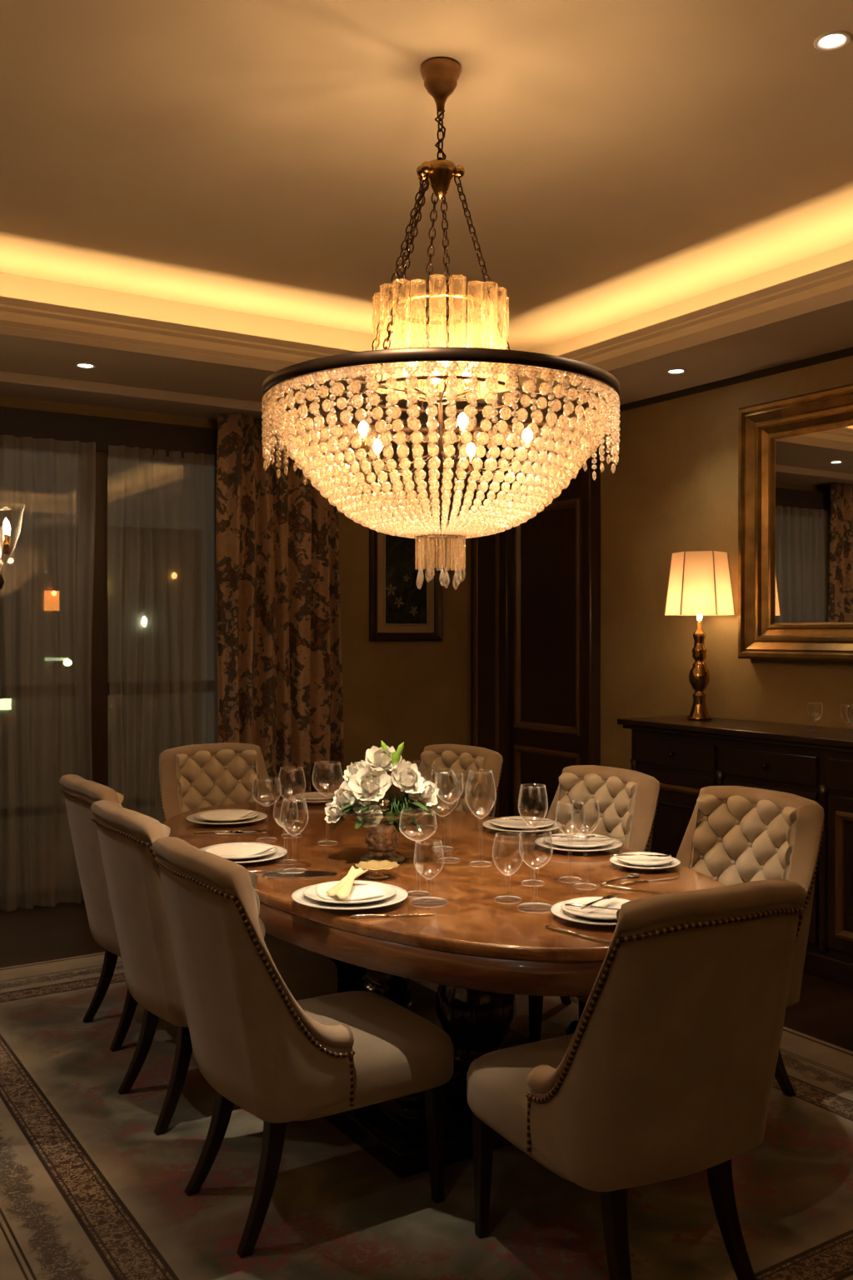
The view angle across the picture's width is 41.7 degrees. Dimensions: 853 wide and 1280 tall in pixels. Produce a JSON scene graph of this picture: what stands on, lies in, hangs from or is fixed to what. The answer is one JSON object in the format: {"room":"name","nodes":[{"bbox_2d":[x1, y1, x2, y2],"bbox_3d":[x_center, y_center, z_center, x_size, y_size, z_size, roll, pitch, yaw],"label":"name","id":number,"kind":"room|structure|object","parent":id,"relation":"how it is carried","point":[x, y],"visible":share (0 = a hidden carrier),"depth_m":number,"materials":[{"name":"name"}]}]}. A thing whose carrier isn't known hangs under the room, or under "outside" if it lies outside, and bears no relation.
{"room":"dining room","nodes":[
{"label":"dining room","id":0,"kind":"room"},
{"bbox_2d":[0,504,25,589],"bbox_3d":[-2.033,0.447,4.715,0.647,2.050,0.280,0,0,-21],"label":"wall sconce","id":1,"kind":"object","parent":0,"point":[6,527],"visible":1,"depth_m":4.74,"materials":[{"name":"brown metal"}]},
{"bbox_2d":[75,362,95,369],"bbox_3d":[-1.717,-1.379,5.628,0.104,0.008,0.104,0,0,-33],"label":"recessed light","id":2,"kind":"object","parent":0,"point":[82,365],"visible":1,"depth_m":5.63,"materials":[{"name":"beige"}]},
{"bbox_2d":[0,395,477,801],"bbox_3d":[-2.853,-0.285,5.885,7.560,3.500,0.150,0,0,-33],"label":"wall","id":3,"kind":"structure","parent":0,"point":[415,693],"depth_m":7.50,"materials":[{"name":"beige paint"}]},
{"bbox_2d":[0,406,217,786],"bbox_3d":[-2.523,0.104,5.986,3.220,2.720,0.200,0,0,-33],"label":"window","id":4,"kind":"structure","parent":3,"relation":"in","point":[18,422],"depth_m":6.33,"materials":[{"name":"brown"}]},
{"bbox_2d":[0,435,95,911],"bbox_3d":[-2.219,0.177,6.002,0.874,2.545,0.105,0,0,-33],"label":"sheer curtain","id":5,"kind":"object","parent":4,"relation":"hanging from","point":[47,592],"visible":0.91,"depth_m":6.09,"materials":[{"name":"fabric"}]},
{"bbox_2d":[106,445,218,824],"bbox_3d":[-1.520,0.174,6.477,0.664,2.545,0.107,0,0,-33],"label":"sheer curtain","id":6,"kind":"object","parent":4,"relation":"hanging from","point":[162,584],"visible":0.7,"depth_m":6.45,"materials":[{"name":"fabric"}]},
{"bbox_2d":[0,382,281,419],"bbox_3d":[-3.413,-1.336,5.216,5.900,0.010,0.360,0,0,-33],"label":"trim","id":7,"kind":"structure","parent":3,"relation":"attached to","point":[6,389],"depth_m":6.31,"materials":[{"name":"beige paint"}]},
{"bbox_2d":[215,413,344,799],"bbox_3d":[-0.873,0.060,6.782,0.848,2.780,0.170,0,0,-33],"label":"floral curtain","id":8,"kind":"object","parent":3,"relation":"hanging from","point":[280,669],"visible":0.62,"depth_m":6.76,"materials":[{"name":"fabric"}]},
{"bbox_2d":[369,510,442,640],"bbox_3d":[-0.132,-0.425,7.515,0.560,0.860,0.045,0,0,-33],"label":"framed picture","id":9,"kind":"object","parent":3,"relation":"attached to","point":[399,611],"visible":0.86,"depth_m":7.51,"materials":[{"name":"brown wood"}]},
{"bbox_2d":[0,0,852,351],"bbox_3d":[-0.279,-1.812,1.997,7.080,0.080,7.860,0,0,-33],"label":"ceiling","id":10,"kind":"structure","parent":0,"point":[622,160],"depth_m":4.08,"materials":[{"name":"paint"}]},
{"bbox_2d":[0,242,852,403],"bbox_3d":[-0.279,-1.566,1.998,6.980,0.411,7.760,0,0,-33],"label":"trim","id":11,"kind":"structure","parent":10,"relation":"attached to","point":[32,308],"depth_m":5.57,"materials":[{"name":"beige paint"}]},
{"bbox_2d":[261,56,620,589],"bbox_3d":[0.044,-0.970,3.480,1.102,1.622,1.102,0,0,36],"label":"chandelier","id":12,"kind":"object","parent":10,"relation":"hanging from","point":[440,75],"visible":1,"depth_m":3.39,"materials":[{"name":"glass"}]},
{"bbox_2d":[360,435,367,453],"bbox_3d":[-0.188,-0.585,3.343,0.020,0.050,0.020,0,0,-33],"label":"socket","id":13,"kind":"object","parent":12,"relation":"attached to","point":[363,445],"depth_m":3.33,"materials":[{"name":"gold metal"}]},
{"bbox_2d":[374,452,380,468],"bbox_3d":[-0.160,-0.587,3.659,0.020,0.050,0.020,0,0,-33],"label":"socket","id":14,"kind":"object","parent":12,"relation":"attached to","point":[377,463],"depth_m":3.65,"materials":[{"name":"gold metal"}]},
{"bbox_2d":[405,380,410,395],"bbox_3d":[-0.059,-0.796,3.522,0.020,0.050,0.020,0,0,-33],"label":"socket","id":15,"kind":"object","parent":12,"relation":"attached to","point":[406,393],"depth_m":3.51,"materials":[{"name":"gold metal"}]},
{"bbox_2d":[409,370,415,387],"bbox_3d":[-0.043,-0.795,3.413,0.020,0.050,0.020,0,0,-33],"label":"socket","id":16,"kind":"object","parent":12,"relation":"attached to","point":[413,381],"depth_m":3.41,"materials":[{"name":"gold metal"}]},
{"bbox_2d":[432,383,438,398],"bbox_3d":[0.028,-0.796,3.590,0.020,0.050,0.020,0,0,-33],"label":"socket","id":17,"kind":"object","parent":12,"relation":"attached to","point":[436,389],"depth_m":3.58,"materials":[{"name":"gold metal"}]},
{"bbox_2d":[443,367,449,384],"bbox_3d":[0.060,-0.795,3.373,0.020,0.050,0.020,0,0,-33],"label":"socket","id":18,"kind":"object","parent":12,"relation":"attached to","point":[447,381],"depth_m":3.36,"materials":[{"name":"glass"}]},
{"bbox_2d":[459,427,466,446],"bbox_3d":[0.105,-0.584,3.220,0.020,0.050,0.020,0,0,-33],"label":"socket","id":19,"kind":"object","parent":12,"relation":"attached to","point":[462,430],"depth_m":3.21,"materials":[{"name":"gold metal"}]},
{"bbox_2d":[464,380,470,397],"bbox_3d":[0.130,-0.796,3.550,0.020,0.050,0.020,0,0,-33],"label":"socket","id":20,"kind":"object","parent":12,"relation":"attached to","point":[466,388],"depth_m":3.54,"materials":[{"name":"gold metal"}]},
{"bbox_2d":[468,455,474,471],"bbox_3d":[0.149,-0.587,3.731,0.020,0.050,0.020,0,0,-33],"label":"socket","id":21,"kind":"object","parent":12,"relation":"attached to","point":[471,458],"depth_m":3.72,"materials":[{"name":"gold metal"}]},
{"bbox_2d":[470,372,477,389],"bbox_3d":[0.146,-0.795,3.441,0.020,0.050,0.020,0,0,-33],"label":"socket","id":22,"kind":"object","parent":12,"relation":"attached to","point":[474,383],"depth_m":3.43,"materials":[{"name":"glass"}]},
{"bbox_2d":[524,441,530,459],"bbox_3d":[0.313,-0.586,3.459,0.020,0.050,0.020,0,0,-33],"label":"socket","id":23,"kind":"object","parent":12,"relation":"attached to","point":[526,444],"depth_m":3.45,"materials":[{"name":"gold metal"}]},
{"bbox_2d":[814,30,850,50],"bbox_3d":[1.203,-1.776,3.317,0.104,0.008,0.104,0,0,-33],"label":"recessed light","id":24,"kind":"object","parent":10,"relation":"in","point":[832,40],"visible":1,"depth_m":3.32,"materials":[{"name":"beige"}]},
{"bbox_2d":[0,900,852,1051],"bbox_3d":[-0.802,1.559,2.703,7.960,0.150,11.000,0,0,-33],"label":"floor","id":25,"kind":"structure","parent":0,"point":[824,1010],"depth_m":5.24,"materials":[{"name":"brown wood"}]},
{"bbox_2d":[0,951,852,1279],"bbox_3d":[-0.135,1.472,3.773,3.000,0.012,3.920,0,0,-33],"label":"rug","id":26,"kind":"object","parent":25,"relation":"on","point":[89,1190],"visible":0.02,"depth_m":2.98,"materials":[{"name":"carpet"}]},
{"bbox_2d":[59,774,137,1051],"bbox_3d":[-1.008,0.983,4.268,0.715,0.960,0.565,0,0,-33],"label":"dining chair","id":27,"kind":"object","parent":26,"relation":"on","point":[80,793],"visible":0.44,"depth_m":4.04,"materials":[{"name":"beige fabric"}]},
{"bbox_2d":[90,800,337,1135],"bbox_3d":[-0.690,0.987,3.605,0.715,0.960,0.565,0,0,-33],"label":"dining chair","id":28,"kind":"object","parent":26,"relation":"on","point":[127,837],"visible":0.61,"depth_m":3.37,"materials":[{"name":"beige fabric"}]},
{"bbox_2d":[159,742,274,822],"bbox_3d":[-0.863,0.978,5.092,0.565,0.960,0.715,0,0,-33],"label":"dining chair","id":29,"kind":"object","parent":26,"relation":"on","point":[193,777],"visible":0.37,"depth_m":5.28,"materials":[{"name":"beige fabric"}]},
{"bbox_2d":[151,836,454,1257],"bbox_3d":[-0.332,0.991,2.955,0.715,0.960,0.565,0,0,-33],"label":"dining chair","id":30,"kind":"object","parent":26,"relation":"on","point":[282,1059],"visible":1,"depth_m":2.72,"materials":[{"name":"beige fabric"}]},
{"bbox_2d":[162,799,725,1178],"bbox_3d":[-0.073,1.091,3.822,1.376,0.748,2.608,0,0,-33],"label":"dining table","id":31,"kind":"object","parent":26,"relation":"on","point":[482,952],"visible":0.48,"depth_m":3.25,"materials":[{"name":"brown wood"}]},
{"bbox_2d":[194,829,245,833],"bbox_3d":[-0.766,0.711,4.150,0.188,0.011,0.034,0,0,-8],"label":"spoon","id":32,"kind":"object","parent":31,"relation":"on","point":[236,830],"visible":1,"depth_m":4.14,"materials":[{"name":"silver metal"}]},
{"bbox_2d":[185,809,267,825],"bbox_3d":[-0.783,0.698,4.386,0.314,0.032,0.314,0,0,-33],"label":"dinner plate","id":33,"kind":"object","parent":31,"relation":"on","point":[257,816],"visible":0.73,"depth_m":4.33,"materials":[{"name":"white"}]},
{"bbox_2d":[198,810,254,819],"bbox_3d":[-0.783,0.684,4.386,0.160,0.022,0.200,0,0,29],"label":"napkin","id":34,"kind":"object","parent":33,"relation":"on","point":[227,814],"visible":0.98,"depth_m":4.36,"materials":[{"name":"white fabric"}]},
{"bbox_2d":[213,830,268,834],"bbox_3d":[-0.688,0.713,4.149,0.200,0.004,0.080,0,0,-8],"label":"table knife","id":35,"kind":"object","parent":31,"relation":"on","point":[247,832],"visible":1,"depth_m":4.13,"materials":[{"name":"silver"}]},
{"bbox_2d":[199,842,287,864],"bbox_3d":[-0.614,0.702,3.667,0.314,0.032,0.314,0,0,-33],"label":"dinner plate","id":36,"kind":"object","parent":31,"relation":"on","point":[279,852],"visible":0.51,"depth_m":3.63,"materials":[{"name":"white"}]},
{"bbox_2d":[204,843,274,856],"bbox_3d":[-0.614,0.689,3.667,0.170,0.022,0.200,0,0,40],"label":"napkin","id":37,"kind":"object","parent":36,"relation":"on","point":[242,850],"visible":0.94,"depth_m":3.64,"materials":[{"name":"fabric"}]},
{"bbox_2d":[251,777,281,840],"bbox_3d":[-0.573,0.606,4.008,0.104,0.220,0.104,0,0,-33],"label":"wine glass","id":38,"kind":"object","parent":31,"relation":"on","point":[278,777],"visible":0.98,"depth_m":4.00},
{"bbox_2d":[251,777,281,806],"bbox_3d":[-0.573,0.546,4.007,0.104,0.100,0.104,0,0,-33],"label":"bowl","id":39,"kind":"object","parent":38,"relation":"on","point":[278,777],"depth_m":4.00,"materials":[{"name":"clear glass"}]},
{"bbox_2d":[273,800,298,863],"bbox_3d":[-0.455,0.619,3.615,0.080,0.200,0.080,0,0,-7],"label":"wine glass","id":40,"kind":"object","parent":31,"relation":"on","point":[275,800],"visible":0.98,"depth_m":3.62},
{"bbox_2d":[273,800,298,828],"bbox_3d":[-0.455,0.564,3.615,0.080,0.090,0.080,0,0,-33],"label":"bowl","id":41,"kind":"object","parent":40,"relation":"on","point":[275,800],"depth_m":3.61,"materials":[{"name":"clear glass"}]},
{"bbox_2d":[277,765,305,836],"bbox_3d":[-0.493,0.591,4.091,0.104,0.250,0.104,0,0,-33],"label":"wine glass","id":42,"kind":"object","parent":31,"relation":"on","point":[287,766],"visible":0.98,"depth_m":4.09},
{"bbox_2d":[277,765,305,803],"bbox_3d":[-0.493,0.531,4.090,0.104,0.130,0.104,0,0,-33],"label":"bowl","id":43,"kind":"object","parent":42,"relation":"on","point":[287,766],"depth_m":4.09,"materials":[{"name":"clear glass"}]},
{"bbox_2d":[280,797,308,869],"bbox_3d":[-0.411,0.607,3.476,0.087,0.225,0.087,0,0,-13],"label":"wine glass","id":44,"kind":"object","parent":31,"relation":"on","point":[302,797],"visible":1,"depth_m":3.48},
{"bbox_2d":[280,797,308,836],"bbox_3d":[-0.411,0.552,3.476,0.088,0.115,0.088,0,0,-33],"label":"bowl","id":45,"kind":"object","parent":44,"relation":"on","point":[302,797],"depth_m":3.47,"materials":[{"name":"clear glass"}]},
{"bbox_2d":[261,870,337,879],"bbox_3d":[-0.388,0.718,3.421,0.230,0.004,0.100,0,0,-8],"label":"table knife","id":46,"kind":"object","parent":31,"relation":"on","point":[289,874],"visible":1,"depth_m":3.42,"materials":[{"name":"silver"}]},
{"bbox_2d":[288,791,334,804],"bbox_3d":[-0.485,0.695,4.898,0.240,0.032,0.240,0,0,-33],"label":"dinner plate","id":47,"kind":"object","parent":31,"relation":"on","point":[315,797],"visible":0.84,"depth_m":4.88,"materials":[{"name":"white"}]},
{"bbox_2d":[312,761,342,844],"bbox_3d":[-0.349,0.574,3.944,0.108,0.285,0.108,0,0,-33],"label":"wine glass","id":48,"kind":"object","parent":31,"relation":"on","point":[339,762],"visible":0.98,"depth_m":3.94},
{"bbox_2d":[312,761,342,796],"bbox_3d":[-0.349,0.492,3.944,0.108,0.120,0.108,0,0,-33],"label":"bowl","id":49,"kind":"object","parent":48,"relation":"on","point":[339,762],"depth_m":3.94,"materials":[{"name":"clear glass"}]},
{"bbox_2d":[291,880,408,909],"bbox_3d":[-0.211,0.706,3.080,0.320,0.032,0.320,0,0,-33],"label":"dinner plate","id":50,"kind":"object","parent":31,"relation":"on","point":[306,896],"visible":0.65,"depth_m":3.02,"materials":[{"name":"white"}]},
{"bbox_2d":[315,865,385,900],"bbox_3d":[-0.208,0.672,3.067,0.190,0.058,0.243,0,0,-13],"label":"napkin","id":51,"kind":"object","parent":50,"relation":"on","point":[344,890],"visible":1,"depth_m":3.04,"materials":[{"name":"white fabric"}]},
{"bbox_2d":[355,860,399,879],"bbox_3d":[-0.149,0.700,3.395,0.137,0.040,0.130,0,0,-33],"label":"dish","id":52,"kind":"object","parent":31,"relation":"on","point":[376,867],"visible":0.96,"depth_m":3.40,"materials":[{"name":"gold metal"}]},
{"bbox_2d":[355,860,399,871],"bbox_3d":[-0.149,0.689,3.395,0.137,0.018,0.130,0,0,-33],"label":"shell bowl","id":53,"kind":"object","parent":52,"relation":"on","point":[372,865],"depth_m":3.42,"materials":[{"name":"gold metal"}]},
{"bbox_2d":[336,800,432,863],"bbox_3d":[-0.145,0.629,3.654,0.326,0.178,0.326,0,0,-33],"label":"pedestal bowl","id":54,"kind":"object","parent":31,"relation":"on","point":[382,840],"visible":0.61,"depth_m":3.61,"materials":[{"name":"silver metal"}]},
{"bbox_2d":[325,740,439,834],"bbox_3d":[-0.147,0.480,3.651,0.359,0.303,0.359,0,0,-33],"label":"flower arrangement","id":55,"kind":"object","parent":54,"relation":"in","point":[364,787],"visible":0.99,"depth_m":3.59,"materials":[{"name":"white plant"}]},
{"bbox_2d":[350,914,435,918],"bbox_3d":[-0.086,0.718,2.917,0.225,0.011,0.013,0,0,-7],"label":"table knife","id":56,"kind":"object","parent":31,"relation":"on","point":[357,916],"visible":1,"depth_m":2.91,"materials":[{"name":"silver metal"}]},
{"bbox_2d":[399,810,437,895],"bbox_3d":[-0.024,0.604,3.173,0.108,0.235,0.108,0,0,-33],"label":"wine glass","id":57,"kind":"object","parent":31,"relation":"on","point":[402,810],"visible":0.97,"depth_m":3.17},
{"bbox_2d":[399,810,437,841],"bbox_3d":[-0.024,0.529,3.172,0.108,0.085,0.108,0,0,-33],"label":"bowl","id":58,"kind":"object","parent":57,"relation":"on","point":[402,810],"depth_m":3.16,"materials":[{"name":"clear glass"}]},
{"bbox_2d":[410,839,448,904],"bbox_3d":[0.007,0.638,3.079,0.104,0.168,0.104,0,0,-33],"label":"wine glass","id":59,"kind":"object","parent":31,"relation":"on","point":[422,897],"visible":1,"depth_m":3.08,"materials":[{"name":"glass"}]},
{"bbox_2d":[414,839,444,879],"bbox_3d":[0.007,0.606,3.079,0.084,0.105,0.084,0,0,-33],"label":"bowl","id":60,"kind":"object","parent":59,"relation":"on","point":[420,839],"depth_m":3.07,"materials":[{"name":"clear glass"}]},
{"bbox_2d":[428,770,459,849],"bbox_3d":[0.055,0.582,3.842,0.120,0.270,0.120,0,0,-33],"label":"wine glass","id":61,"kind":"object","parent":31,"relation":"on","point":[452,770],"visible":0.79,"depth_m":3.84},
{"bbox_2d":[428,770,459,816],"bbox_3d":[0.055,0.527,3.841,0.120,0.160,0.120,0,0,-33],"label":"bowl","id":62,"kind":"object","parent":61,"relation":"on","point":[452,770],"depth_m":3.83,"materials":[{"name":"clear glass"}]},
{"bbox_2d":[435,772,463,861],"bbox_3d":[0.074,0.576,3.646,0.092,0.285,0.092,0,0,-33],"label":"wine glass","id":63,"kind":"object","parent":31,"relation":"on","point":[436,772],"visible":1,"depth_m":3.64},
{"bbox_2d":[435,772,463,804],"bbox_3d":[0.074,0.483,3.645,0.092,0.100,0.092,0,0,-33],"label":"bowl","id":64,"kind":"object","parent":63,"relation":"on","point":[436,772],"depth_m":3.64,"materials":[{"name":"clear glass"}]},
{"bbox_2d":[465,769,496,864],"bbox_3d":[0.174,0.569,3.588,0.100,0.300,0.100,0,0,-33],"label":"wine glass","id":65,"kind":"object","parent":31,"relation":"on","point":[472,769],"visible":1,"depth_m":3.58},
{"bbox_2d":[465,769,496,819],"bbox_3d":[0.174,0.496,3.588,0.100,0.155,0.100,0,0,-33],"label":"bowl","id":66,"kind":"object","parent":65,"relation":"on","point":[472,769],"depth_m":3.58,"materials":[{"name":"clear glass"}]},
{"bbox_2d":[492,833,524,901],"bbox_3d":[0.226,0.631,3.107,0.088,0.182,0.088,0,0,-33],"label":"wine glass","id":67,"kind":"object","parent":31,"relation":"on","point":[496,833],"visible":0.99,"depth_m":3.10,"materials":[{"name":"glass"}]},
{"bbox_2d":[492,833,524,874],"bbox_3d":[0.226,0.597,3.107,0.088,0.115,0.088,0,0,-33],"label":"bowl","id":68,"kind":"object","parent":67,"relation":"on","point":[496,833],"depth_m":3.10,"materials":[{"name":"clear glass"}]},
{"bbox_2d":[482,815,562,834],"bbox_3d":[0.360,0.699,4.213,0.300,0.032,0.300,0,0,-33],"label":"dinner plate","id":69,"kind":"object","parent":31,"relation":"on","point":[512,827],"visible":0.93,"depth_m":4.19,"materials":[{"name":"white"}]},
{"bbox_2d":[490,817,549,820],"bbox_3d":[0.355,0.676,4.210,0.225,0.011,0.014,0,0,7],"label":"table knife","id":70,"kind":"object","parent":69,"relation":"on","point":[494,818],"visible":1,"depth_m":4.21,"materials":[{"name":"silver metal"}]},
{"bbox_2d":[518,783,548,884],"bbox_3d":[0.316,0.575,3.314,0.088,0.290,0.088,0,0,-33],"label":"wine glass","id":71,"kind":"object","parent":31,"relation":"on","point":[529,783],"visible":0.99,"depth_m":3.31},
{"bbox_2d":[518,783,548,827],"bbox_3d":[0.316,0.493,3.313,0.088,0.125,0.088,0,0,-33],"label":"bowl","id":72,"kind":"object","parent":71,"relation":"on","point":[529,783],"depth_m":3.31,"materials":[{"name":"clear glass"}]},
{"bbox_2d":[517,830,552,910],"bbox_3d":[0.295,0.620,3.015,0.100,0.205,0.100,0,0,-33],"label":"wine glass","id":73,"kind":"object","parent":31,"relation":"on","point":[521,832],"visible":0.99,"depth_m":3.02,"materials":[{"name":"glass"}]},
{"bbox_2d":[519,830,552,869],"bbox_3d":[0.295,0.567,3.015,0.090,0.100,0.090,0,0,-33],"label":"bowl","id":74,"kind":"object","parent":73,"relation":"on","point":[521,832],"depth_m":3.01,"materials":[{"name":"clear glass"}]},
{"bbox_2d":[555,800,584,880],"bbox_3d":[0.432,0.603,3.359,0.088,0.235,0.088,0,0,-33],"label":"wine glass","id":75,"kind":"object","parent":31,"relation":"on","point":[557,801],"visible":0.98,"depth_m":3.36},
{"bbox_2d":[555,800,584,836],"bbox_3d":[0.432,0.538,3.358,0.088,0.105,0.088,0,0,-33],"label":"bowl","id":76,"kind":"object","parent":75,"relation":"on","point":[557,801],"depth_m":3.35,"materials":[{"name":"clear glass"}]},
{"bbox_2d":[545,925,610,943],"bbox_3d":[0.378,0.719,2.727,0.014,0.011,0.225,0,0,-45],"label":"table knife","id":77,"kind":"object","parent":31,"relation":"on","point":[550,927],"visible":0.9,"depth_m":2.75,"materials":[{"name":"silver metal"}]},
{"bbox_2d":[535,832,623,853],"bbox_3d":[0.524,0.701,3.852,0.300,0.032,0.300,0,0,-33],"label":"dinner plate","id":78,"kind":"object","parent":31,"relation":"on","point":[590,845],"visible":0.94,"depth_m":3.82,"materials":[{"name":"white"}]},
{"bbox_2d":[560,835,625,838],"bbox_3d":[0.574,0.678,3.851,0.225,0.011,0.014,0,0,-3],"label":"table knife","id":79,"kind":"object","parent":78,"relation":"on","point":[562,837],"visible":1,"depth_m":3.85,"materials":[{"name":"silver metal"}]},
{"bbox_2d":[571,800,599,888],"bbox_3d":[0.465,0.596,3.270,0.080,0.250,0.080,0,0,-33],"label":"wine glass","id":80,"kind":"object","parent":31,"relation":"on","point":[572,800],"visible":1,"depth_m":3.27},
{"bbox_2d":[571,800,599,834],"bbox_3d":[0.465,0.521,3.270,0.080,0.100,0.080,0,0,-33],"label":"bowl","id":81,"kind":"object","parent":80,"relation":"on","point":[572,800],"depth_m":3.27,"materials":[{"name":"clear glass"}]},
{"bbox_2d":[550,896,630,925],"bbox_3d":[0.458,0.707,2.901,0.270,0.032,0.270,0,0,-33],"label":"dinner plate","id":82,"kind":"object","parent":31,"relation":"on","point":[587,916],"visible":0.65,"depth_m":2.88,"materials":[{"name":"white"}]},
{"bbox_2d":[565,903,619,910],"bbox_3d":[0.464,0.684,2.854,0.225,0.011,0.014,0,0,17],"label":"table knife","id":83,"kind":"object","parent":82,"relation":"on","point":[571,905],"visible":0.74,"depth_m":2.87,"materials":[{"name":"silver metal"}]},
{"bbox_2d":[580,892,619,909],"bbox_3d":[0.449,0.678,2.905,0.022,0.011,0.190,0,0,37],"label":"fork","id":84,"kind":"object","parent":82,"relation":"on","point":[609,897],"visible":1,"depth_m":2.90,"materials":[{"name":"silver metal"}]},
{"bbox_2d":[600,873,640,884],"bbox_3d":[0.581,0.716,3.346,0.188,0.011,0.034,0,0,-45],"label":"spoon","id":85,"kind":"object","parent":31,"relation":"on","point":[629,875],"visible":0.99,"depth_m":3.35,"materials":[{"name":"silver metal"}]},
{"bbox_2d":[600,884,666,894],"bbox_3d":[0.606,0.716,3.206,0.225,0.011,0.014,0,0,29],"label":"table knife","id":86,"kind":"object","parent":31,"relation":"on","point":[608,886],"visible":0.91,"depth_m":3.23,"materials":[{"name":"silver metal"}]},
{"bbox_2d":[610,851,680,871],"bbox_3d":[0.691,0.703,3.537,0.220,0.032,0.220,0,0,-33],"label":"dinner plate","id":87,"kind":"object","parent":31,"relation":"on","point":[644,863],"visible":0.88,"depth_m":3.52,"materials":[{"name":"white"}]},
{"bbox_2d":[610,854,671,857],"bbox_3d":[0.677,0.681,3.532,0.190,0.011,0.022,0,0,2],"label":"fork","id":88,"kind":"object","parent":87,"relation":"on","point":[612,855],"visible":1,"depth_m":3.53,"materials":[{"name":"silver metal"}]},
{"bbox_2d":[620,876,679,884],"bbox_3d":[0.671,0.715,3.332,0.225,0.011,0.013,0,0,-28],"label":"table knife","id":89,"kind":"object","parent":31,"relation":"on","point":[629,882],"visible":1,"depth_m":3.31,"materials":[{"name":"silver metal"}]},
{"bbox_2d":[409,744,503,817],"bbox_3d":[-0.051,0.978,5.056,0.715,0.960,0.565,0,0,-43],"label":"dining chair","id":90,"kind":"object","parent":26,"relation":"on","point":[480,793],"visible":0.34,"depth_m":5.17,"materials":[{"name":"beige fabric"}]},
{"bbox_2d":[528,765,660,1041],"bbox_3d":[0.479,0.983,4.214,0.715,0.960,0.565,0,0,-37],"label":"dining chair","id":91,"kind":"object","parent":26,"relation":"on","point":[628,799],"visible":0.38,"depth_m":4.30,"materials":[{"name":"beige fabric"}]},
{"bbox_2d":[467,879,806,1279],"bbox_3d":[0.464,0.993,2.608,0.565,0.960,0.715,0,0,-29],"label":"dining chair","id":92,"kind":"object","parent":26,"relation":"on","point":[667,1071],"visible":1,"depth_m":2.34,"materials":[{"name":"beige fabric"}]},
{"bbox_2d":[576,785,824,1096],"bbox_3d":[0.877,0.987,3.612,0.715,0.960,0.565,0,0,-35],"label":"dining chair","id":93,"kind":"object","parent":26,"relation":"on","point":[734,835],"visible":0.37,"depth_m":3.70,"materials":[{"name":"beige fabric"}]},
{"bbox_2d":[617,715,852,987],"bbox_3d":[1.895,0.946,4.977,0.500,1.050,2.520,0,0,-33],"label":"sideboard","id":94,"kind":"object","parent":25,"relation":"on","point":[686,757],"visible":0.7,"depth_m":5.07,"materials":[{"name":"brown wood"}]},
{"bbox_2d":[664,550,735,720],"bbox_3d":[1.424,-0.020,5.834,0.362,0.870,0.315,0,0,-45],"label":"table lamp","id":95,"kind":"object","parent":94,"relation":"on","point":[700,584],"visible":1,"depth_m":5.74,"materials":[{"name":"fabric"}]},
{"bbox_2d":[617,715,852,751],"bbox_3d":[1.895,0.446,4.974,0.500,0.050,2.520,0,0,-33],"label":"countertop","id":96,"kind":"structure","parent":94,"relation":"on","point":[831,738],"depth_m":5.30,"materials":[{"name":"brown wood"}]},
{"bbox_2d":[479,355,852,769],"bbox_3d":[2.828,-0.275,4.173,0.150,3.500,9.170,0,0,-33],"label":"wall","id":97,"kind":"structure","parent":0,"point":[672,487],"depth_m":6.22,"materials":[{"name":"beige paint"}]},
{"bbox_2d":[0,304,852,440],"bbox_3d":[-0.376,-1.372,2.021,7.560,0.020,9.020,0,0,-33],"label":"trim","id":98,"kind":"structure","parent":97,"relation":"attached to","point":[831,331],"depth_m":5.72,"materials":[{"name":"paint"}]},
{"bbox_2d":[470,421,600,818],"bbox_3d":[0.676,0.067,7.291,0.105,2.780,1.260,0,0,-33],"label":"door","id":99,"kind":"structure","parent":97,"relation":"in","point":[536,583],"depth_m":7.24,"materials":[{"name":"brown wood"}]},
{"bbox_2d":[477,346,852,445],"bbox_3d":[2.799,-1.357,4.059,0.015,0.035,9.020,0,0,-33],"label":"trim","id":100,"kind":"structure","parent":97,"relation":"attached to","point":[847,352],"depth_m":5.87,"materials":[{"name":"brown"}]},
{"bbox_2d":[738,383,852,661],"bbox_3d":[2.137,-0.545,5.017,0.100,1.290,1.840,0,0,-33],"label":"wall mirror","id":101,"kind":"object","parent":97,"relation":"attached to","point":[796,453],"visible":1,"depth_m":5.53,"materials":[{"name":"gold mirror"}]},
{"bbox_2d":[775,425,852,623],"bbox_3d":[2.161,-0.545,5.032,0.006,0.950,1.500,0,0,-33],"label":"mirror glass","id":102,"kind":"object","parent":101,"relation":"attached to","point":[814,464],"depth_m":5.45,"materials":[{"name":"silver"}]},
{"bbox_2d":[665,368,686,374],"bbox_3d":[1.284,-1.380,5.748,0.104,0.008,0.104,0,0,-33],"label":"recessed light","id":103,"kind":"object","parent":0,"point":[674,371],"visible":1,"depth_m":5.75,"materials":[{"name":"beige"}]},
{"bbox_3d":[-3.660,-0.250,0.008,0.150,3.500,9.170,0,0,-33],"label":"wall","id":104,"kind":"structure","parent":0,"visible":0},
{"bbox_2d":[0,370,511,440],"bbox_3d":[-2.607,-1.355,5.496,7.560,0.055,0.040,0,0,-33],"label":"trim","id":105,"kind":"structure","parent":104,"relation":"attached to","point":[12,377],"depth_m":6.17,"materials":[{"name":"beige paint"}]},
{"label":"outside","id":106,"kind":"structure","parent":0,"visible":0},
{"bbox_2d":[107,630,110,788],"bbox_3d":[-9.610,5.997,34.163,4.300,18.600,4.180,0,0,-33],"label":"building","id":107,"kind":"structure","parent":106,"point":[109,753],"depth_m":32.18,"materials":[{"name":"black"}]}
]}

